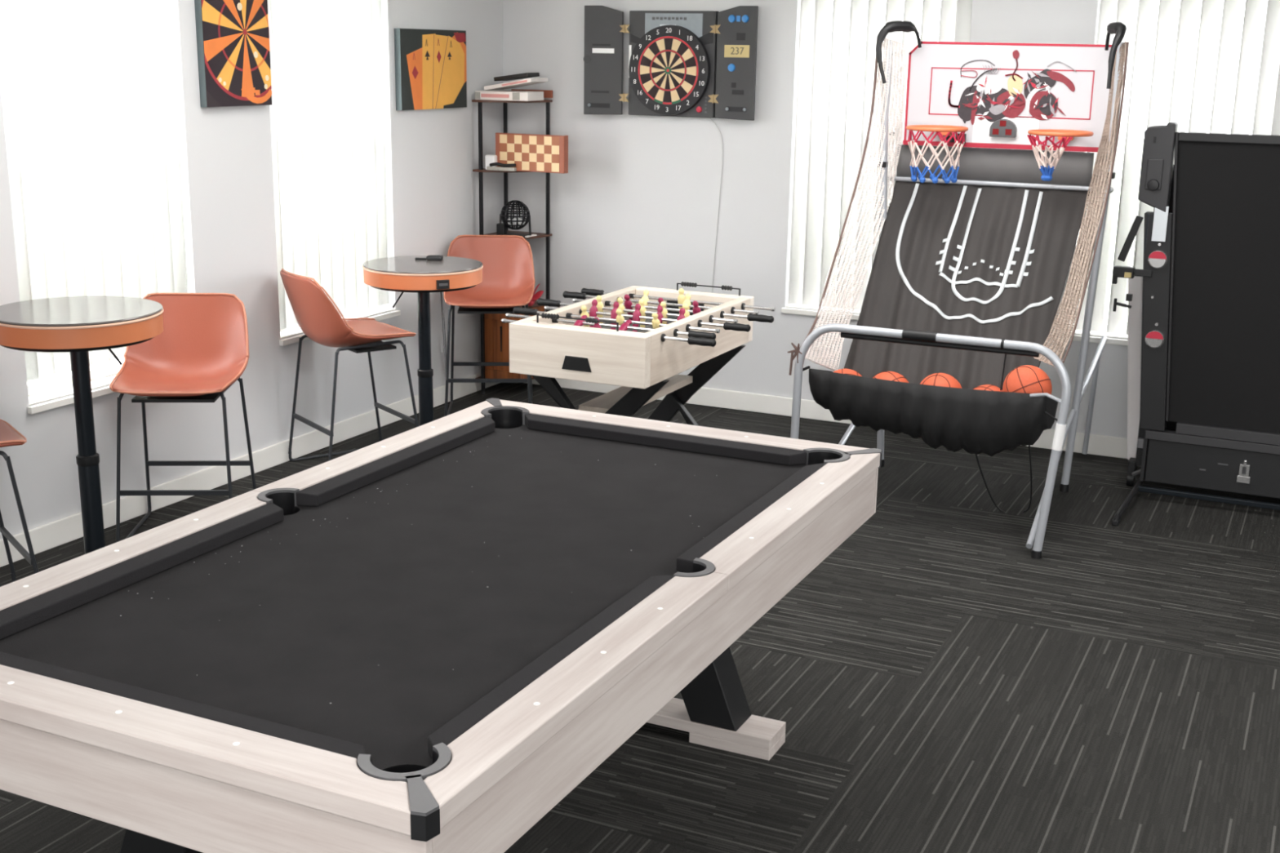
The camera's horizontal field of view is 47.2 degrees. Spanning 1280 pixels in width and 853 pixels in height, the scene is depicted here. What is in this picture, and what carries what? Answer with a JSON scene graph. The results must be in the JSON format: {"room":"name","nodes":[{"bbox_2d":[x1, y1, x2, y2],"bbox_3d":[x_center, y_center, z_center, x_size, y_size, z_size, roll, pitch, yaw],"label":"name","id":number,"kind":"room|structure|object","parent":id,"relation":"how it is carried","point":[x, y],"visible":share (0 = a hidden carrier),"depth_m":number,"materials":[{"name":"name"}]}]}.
{"room":"game room","nodes":[
{"label":"game room","id":0,"kind":"room"},
{"bbox_2d":[0,0,503,539],"bbox_3d":[-2.879,-0.505,3.940,0.160,2.600,9.812,8,16,25],"label":"wall","id":1,"kind":"structure","parent":0,"point":[432,155],"depth_m":6.36,"materials":[{"name":"paint"}]},
{"bbox_2d":[26,359,124,413],"bbox_3d":[-2.067,-0.972,5.521,0.172,1.693,0.909,8,16,25],"label":"window","id":2,"kind":"structure","parent":1,"relation":"in","point":[54,387],"depth_m":5.53,"materials":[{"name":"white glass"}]},
{"bbox_2d":[0,0,188,380],"bbox_3d":[-2.053,-1.021,5.503,0.040,1.581,0.873,8,16,25],"label":"vertical blind","id":3,"kind":"object","parent":1,"relation":"attached to","point":[88,91],"visible":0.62,"depth_m":5.49,"materials":[{"name":"fabric"}]},
{"bbox_2d":[194,0,271,107],"bbox_3d":[-1.665,-1.611,6.003,0.037,0.582,0.400,8,16,25],"label":"print","id":4,"kind":"object","parent":1,"relation":"attached to","point":[233,36],"visible":1,"depth_m":5.99},
{"bbox_2d":[0,372,498,567],"bbox_3d":[-2.853,0.733,4.150,0.013,0.098,9.639,8,16,25],"label":"baseboard","id":5,"kind":"structure","parent":1,"relation":"attached to","point":[51,535],"depth_m":6.29,"materials":[{"name":"white wood"}]},
{"bbox_2d":[267,0,389,329],"bbox_3d":[-1.444,-1.306,6.736,0.040,1.621,0.873,8,16,25],"label":"vertical blind","id":6,"kind":"object","parent":1,"relation":"attached to","point":[327,111],"visible":0.7,"depth_m":6.75,"materials":[{"name":"fabric"}]},
{"bbox_2d":[279,306,400,346],"bbox_3d":[-1.457,-1.282,6.749,0.172,1.683,0.909,8,16,25],"label":"window","id":7,"kind":"structure","parent":1,"relation":"in","point":[289,331],"depth_m":7.11,"materials":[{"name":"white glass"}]},
{"bbox_2d":[394,28,466,111],"bbox_3d":[-1.038,-1.782,7.310,0.035,0.384,0.586,8,16,25],"label":"print","id":8,"kind":"object","parent":1,"relation":"attached to","point":[431,73],"visible":1,"depth_m":7.27,"materials":[{"name":"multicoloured paper"}]},
{"bbox_2d":[0,382,1279,852],"bbox_3d":[0.477,1.290,2.629,7.737,0.120,9.972,8,16,25],"label":"floor","id":9,"kind":"structure","parent":0,"point":[937,685],"depth_m":4.41,"materials":[{"name":"carpet"}]},
{"bbox_2d":[0,418,39,586],"bbox_3d":[-2.241,0.200,4.668,0.511,0.894,0.470,-9,18,-35],"label":"bar stool","id":10,"kind":"object","parent":9,"relation":"on","point":[10,436],"visible":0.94,"depth_m":4.69,"materials":[{"name":"leather"}]},
{"bbox_2d":[0,296,164,554],"bbox_3d":[-1.870,0.088,4.957,0.552,0.980,0.552,8,16,25],"label":"bar table","id":11,"kind":"object","parent":9,"relation":"on","point":[77,326],"visible":0.71,"depth_m":4.82,"materials":[{"name":"metal"}]},
{"bbox_2d":[109,293,256,542],"bbox_3d":[-1.740,-0.031,5.601,0.470,0.894,0.511,0,14,-4],"label":"bar stool","id":12,"kind":"object","parent":9,"relation":"on","point":[202,349],"visible":0.96,"depth_m":5.70,"materials":[{"name":"orange leather"}]},
{"bbox_2d":[280,268,418,461],"bbox_3d":[-1.293,-0.254,6.501,0.511,0.894,0.470,-9,18,-35],"label":"bar stool","id":13,"kind":"object","parent":9,"relation":"on","point":[317,317],"visible":0.99,"depth_m":6.30,"materials":[{"name":"leather"}]},
{"bbox_2d":[362,255,483,426],"bbox_3d":[-1.007,-0.329,6.862,0.552,0.870,0.552,8,16,25],"label":"bar table","id":14,"kind":"object","parent":9,"relation":"on","point":[402,274],"visible":0.75,"depth_m":6.68,"materials":[{"name":"wood"}]},
{"bbox_2d":[414,254,443,260],"bbox_3d":[-0.990,-0.792,6.874,0.130,0.022,0.044,1,14,0],"label":"remote control","id":15,"kind":"object","parent":14,"relation":"on","point":[430,257],"visible":1,"depth_m":6.86,"materials":[{"name":"plastic"}]},
{"bbox_2d":[435,279,449,289],"bbox_3d":[-0.880,-0.634,6.532,0.058,0.041,0.018,-6,16,-26],"label":"power socket","id":16,"kind":"object","parent":14,"relation":"attached to","point":[441,284],"depth_m":6.52,"materials":[{"name":"grey plastic"}]},
{"bbox_2d":[440,292,447,380],"bbox_3d":[-0.896,-0.416,6.694,0.024,0.421,0.128,-1,15,-9],"label":"power cord","id":17,"kind":"object","parent":14,"relation":"hanging from","point":[441,293],"visible":0.98,"depth_m":6.72,"materials":[{"name":"grey plastic"}]},
{"bbox_2d":[0,398,882,852],"bbox_3d":[-0.385,0.611,3.386,1.252,0.792,2.229,8,16,25],"label":"pool table","id":18,"kind":"object","parent":9,"relation":"on","point":[424,638],"visible":1,"depth_m":2.85,"materials":[{"name":"black fabric"}]},
{"bbox_2d":[0,502,284,639],"bbox_3d":[-1.045,0.294,3.074,0.052,0.034,0.890,8,16,25],"label":"cushion","id":19,"kind":"object","parent":18,"relation":"on","point":[24,615],"depth_m":3.04,"materials":[{"name":"fabric"}]},
{"bbox_2d":[0,651,365,759],"bbox_3d":[-0.808,0.463,2.430,0.901,0.034,0.052,8,16,25],"label":"cushion","id":20,"kind":"object","parent":18,"relation":"on","point":[251,726],"depth_m":2.38,"materials":[{"name":"fabric"}]},
{"bbox_2d":[295,416,494,506],"bbox_3d":[-0.620,0.082,3.932,0.052,0.034,0.890,8,16,25],"label":"cushion","id":21,"kind":"object","parent":18,"relation":"on","point":[335,486],"depth_m":3.85,"materials":[{"name":"fabric"}]},
{"bbox_2d":[427,575,674,759],"bbox_3d":[-0.139,0.417,2.655,0.052,0.034,0.890,8,16,25],"label":"cushion","id":22,"kind":"object","parent":18,"relation":"on","point":[482,711],"depth_m":2.56,"materials":[{"name":"fabric"}]},
{"bbox_2d":[524,413,806,465],"bbox_3d":[0.049,0.035,4.157,0.901,0.034,0.052,8,16,25],"label":"cushion","id":23,"kind":"object","parent":18,"relation":"on","point":[758,452],"depth_m":4.13,"materials":[{"name":"fabric"}]},
{"bbox_2d":[675,462,826,573],"bbox_3d":[0.286,0.204,3.513,0.052,0.034,0.890,8,16,25],"label":"cushion","id":24,"kind":"object","parent":18,"relation":"on","point":[690,562],"depth_m":3.40,"materials":[{"name":"fabric"}]},
{"bbox_2d":[443,235,535,416],"bbox_3d":[-0.774,-0.508,7.525,0.470,0.894,0.511,0,14,-4],"label":"bar stool","id":25,"kind":"object","parent":9,"relation":"on","point":[508,282],"visible":0.91,"depth_m":7.63,"materials":[{"name":"leather"}]},
{"bbox_2d":[471,88,552,394],"bbox_3d":[-0.687,-0.990,7.939,0.301,1.625,0.345,8,16,25],"label":"corner shelf","id":26,"kind":"object","parent":9,"relation":"on","point":[547,94],"visible":0.38,"depth_m":7.93,"materials":[{"name":"black metal"}]},
{"bbox_2d":[484,155,497,169],"bbox_3d":[-0.785,-1.394,7.731,0.058,0.076,0.035,8,16,25],"label":"box","id":27,"kind":"object","parent":26,"relation":"on","point":[489,159],"visible":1,"depth_m":7.71,"materials":[{"name":"white cardboard"}]},
{"bbox_2d":[486,162,516,171],"bbox_3d":[-0.727,-1.366,7.697,0.161,0.042,0.030,6,15,19],"label":"card stack","id":28,"kind":"object","parent":26,"relation":"on","point":[508,167],"visible":1,"depth_m":7.69,"materials":[{"name":"black paint"}]},
{"bbox_2d":[475,90,543,101],"bbox_3d":[-0.686,-1.742,7.712,0.300,0.045,0.212,6,15,19],"label":"game box","id":29,"kind":"object","parent":26,"relation":"on","point":[513,95],"visible":1,"depth_m":7.62,"materials":[{"name":"white cardboard"}]},
{"bbox_2d":[475,92,479,98],"bbox_3d":[-0.849,-1.731,7.660,0.030,0.036,0.002,6,15,19],"label":"picture","id":30,"kind":"object","parent":29,"relation":"attached to","point":[477,94],"depth_m":7.66},
{"bbox_2d":[484,77,548,90],"bbox_3d":[-0.652,-1.802,7.709,0.278,0.068,0.202,7,16,23],"label":"game box","id":31,"kind":"object","parent":29,"relation":"on","point":[527,82],"visible":1,"depth_m":7.65,"materials":[{"name":"white cardboard"}]},
{"bbox_2d":[493,72,539,81],"bbox_3d":[-0.647,-1.835,7.688,0.200,0.047,0.140,7,15,22],"label":"case","id":32,"kind":"object","parent":31,"relation":"on","point":[526,75],"visible":1,"depth_m":7.64,"materials":[{"name":"plastic"}]},
{"bbox_2d":[512,92,519,100],"bbox_3d":[-0.642,-1.710,7.588,0.040,0.038,0.002,6,15,19],"label":"picture","id":33,"kind":"object","parent":29,"relation":"attached to","point":[516,96],"depth_m":7.59},
{"bbox_2d":[496,200,531,237],"bbox_3d":[-0.669,-1.115,7.843,0.177,0.194,0.158,8,16,25],"label":"cage","id":34,"kind":"object","parent":26,"relation":"on","point":[501,228],"visible":1,"depth_m":7.82,"materials":[{"name":"black paint"}]},
{"bbox_2d":[484,305,544,378],"bbox_3d":[-0.695,-0.469,8.061,0.235,0.384,0.270,8,16,25],"label":"wooden crate","id":35,"kind":"object","parent":26,"relation":"on","point":[496,332],"visible":0.25,"depth_m":7.97,"materials":[{"name":"brown wood"}]},
{"bbox_2d":[524,234,536,237],"bbox_3d":[-0.588,-1.024,7.871,0.020,0.008,0.100,8,16,25],"label":"card","id":36,"kind":"object","parent":26,"relation":"on","point":[531,235],"visible":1,"depth_m":7.86,"materials":[{"name":"white paper"}]},
{"bbox_2d":[495,133,568,173],"bbox_3d":[-0.568,-1.430,7.654,0.412,0.192,0.046,8,16,25],"label":"board","id":37,"kind":"object","parent":26,"relation":"on","point":[548,153],"visible":1,"depth_m":7.62,"materials":[{"name":"brown wood"}]},
{"bbox_2d":[528,284,543,306],"bbox_3d":[-0.583,-0.719,7.921,0.123,0.143,0.060,8,16,25],"label":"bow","id":38,"kind":"object","parent":26,"relation":"on","point":[538,294],"visible":0.38,"depth_m":7.91,"materials":[{"name":"red fabric"}]},
{"bbox_2d":[501,281,775,426],"bbox_3d":[-0.006,-0.119,6.162,1.041,0.841,1.113,8,16,25],"label":"foosball table","id":39,"kind":"object","parent":9,"relation":"on","point":[638,340],"visible":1,"depth_m":5.83,"materials":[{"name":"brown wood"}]},
{"bbox_2d":[536,314,618,331],"bbox_3d":[-0.243,-0.401,5.656,0.358,0.034,0.008,8,16,25],"label":"foosball score counter","id":40,"kind":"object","parent":39,"relation":"on","point":[537,315],"depth_m":5.64,"materials":[{"name":"metal"}]},
{"bbox_2d":[676,283,740,296],"bbox_3d":[0.303,-0.608,6.499,0.308,0.034,0.008,8,16,25],"label":"foosball score counter","id":41,"kind":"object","parent":39,"relation":"on","point":[739,289],"depth_m":6.49,"materials":[{"name":"metal"}]},
{"bbox_2d":[787,21,1128,559],"bbox_3d":[1.433,-0.685,6.202,1.099,1.992,1.627,8,16,25],"label":"arcade","id":42,"kind":"object","parent":9,"relation":"on","point":[976,246],"visible":1,"depth_m":6.15,"materials":[{"name":"black fabric"}]},
{"bbox_2d":[833,368,862,376],"bbox_3d":[0.836,-0.144,5.976,0.184,0.184,0.187,8,16,25],"label":"basketball","id":43,"kind":"object","parent":42,"relation":"in","point":[848,371],"visible":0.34,"depth_m":5.93,"materials":[{"name":"orange rubber"}]},
{"bbox_2d":[872,371,908,382],"bbox_3d":[1.001,-0.131,5.892,0.184,0.186,0.184,8,16,25],"label":"basketball","id":44,"kind":"object","parent":42,"relation":"in","point":[888,375],"visible":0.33,"depth_m":5.84,"materials":[{"name":"orange rubber"}]},
{"bbox_2d":[920,372,962,388],"bbox_3d":[1.186,-0.121,5.797,0.186,0.185,0.187,8,16,25],"label":"basketball","id":45,"kind":"object","parent":42,"relation":"in","point":[939,379],"visible":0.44,"depth_m":5.74,"materials":[{"name":"orange rubber"}]},
{"bbox_2d":[972,384,1002,391],"bbox_3d":[1.362,-0.073,5.750,0.184,0.186,0.184,8,16,25],"label":"basketball","id":46,"kind":"object","parent":42,"relation":"in","point":[985,387],"visible":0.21,"depth_m":5.71,"materials":[{"name":"orange rubber"}]},
{"bbox_2d":[948,49,1076,124],"bbox_3d":[1.570,-1.431,6.201,0.532,0.315,0.005,8,16,25],"label":"print","id":47,"kind":"object","parent":42,"relation":"attached to","point":[986,86],"depth_m":6.20,"materials":[{"name":"red paint"}]},
{"bbox_2d":[1002,364,1052,395],"bbox_3d":[1.490,-0.144,5.635,0.184,0.184,0.185,8,16,25],"label":"basketball","id":48,"kind":"object","parent":42,"relation":"in","point":[1027,379],"visible":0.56,"depth_m":5.57,"materials":[{"name":"orange rubber"}]},
{"bbox_2d":[1111,122,1279,525],"bbox_3d":[2.753,-0.368,5.807,1.750,1.587,0.815,8,16,25],"label":"table","id":49,"kind":"object","parent":9,"relation":"on","point":[1203,348],"visible":1,"depth_m":6.08,"materials":[{"name":"plastic"}]},
{"bbox_2d":[502,0,1128,438],"bbox_3d":[2.628,-1.091,6.581,7.417,2.600,0.160,8,16,25],"label":"wall","id":50,"kind":"structure","parent":0,"point":[637,202],"depth_m":7.64,"materials":[{"name":"paint"}]},
{"bbox_2d":[583,5,758,120],"bbox_3d":[0.153,-1.859,7.471,0.957,0.551,0.096,8,16,25],"label":"cabinet","id":51,"kind":"object","parent":50,"relation":"attached to","point":[682,63],"visible":1,"depth_m":7.45,"materials":[{"name":"grey plastic"}]},
{"bbox_2d":[644,13,702,37],"bbox_3d":[0.170,-2.030,7.424,0.320,0.123,0.001,8,16,25],"label":"print","id":52,"kind":"object","parent":51,"relation":"attached to","point":[689,24],"depth_m":7.41},
{"bbox_2d":[710,118,723,293],"bbox_3d":[0.385,-1.060,7.604,0.080,1.062,0.004,8,16,25],"label":"power cord","id":53,"kind":"object","parent":51,"relation":"hanging from","point":[710,118],"visible":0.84,"depth_m":7.56,"materials":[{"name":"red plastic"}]},
{"bbox_2d":[781,145,861,319],"bbox_3d":[1.175,-1.361,7.217,0.884,1.678,0.172,8,16,25],"label":"window","id":54,"kind":"structure","parent":50,"relation":"in","point":[784,310],"depth_m":7.49,"materials":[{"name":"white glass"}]},
{"bbox_2d":[531,377,1127,458],"bbox_3d":[2.570,0.140,6.816,7.391,0.098,0.013,8,16,25],"label":"baseboard","id":55,"kind":"structure","parent":50,"relation":"attached to","point":[1100,445],"depth_m":7.66,"materials":[{"name":"white wood"}]},
{"bbox_2d":[787,0,972,309],"bbox_3d":[1.169,-1.377,7.199,0.848,1.631,0.049,8,16,25],"label":"vertical blind","id":56,"kind":"object","parent":50,"relation":"attached to","point":[816,24],"visible":0.37,"depth_m":7.26,"materials":[{"name":"fabric"}]},
{"bbox_2d":[1069,152,1142,346],"bbox_3d":[2.458,-1.188,6.623,0.884,1.678,0.172,8,16,25],"label":"window","id":57,"kind":"structure","parent":50,"relation":"in","point":[1122,335],"depth_m":6.88,"materials":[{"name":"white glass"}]},
{"bbox_2d":[1071,0,1279,334],"bbox_3d":[2.453,-1.204,6.606,0.848,1.631,0.046,8,16,25],"label":"vertical blind","id":58,"kind":"object","parent":50,"relation":"attached to","point":[1266,121],"visible":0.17,"depth_m":6.54,"materials":[{"name":"fabric"}]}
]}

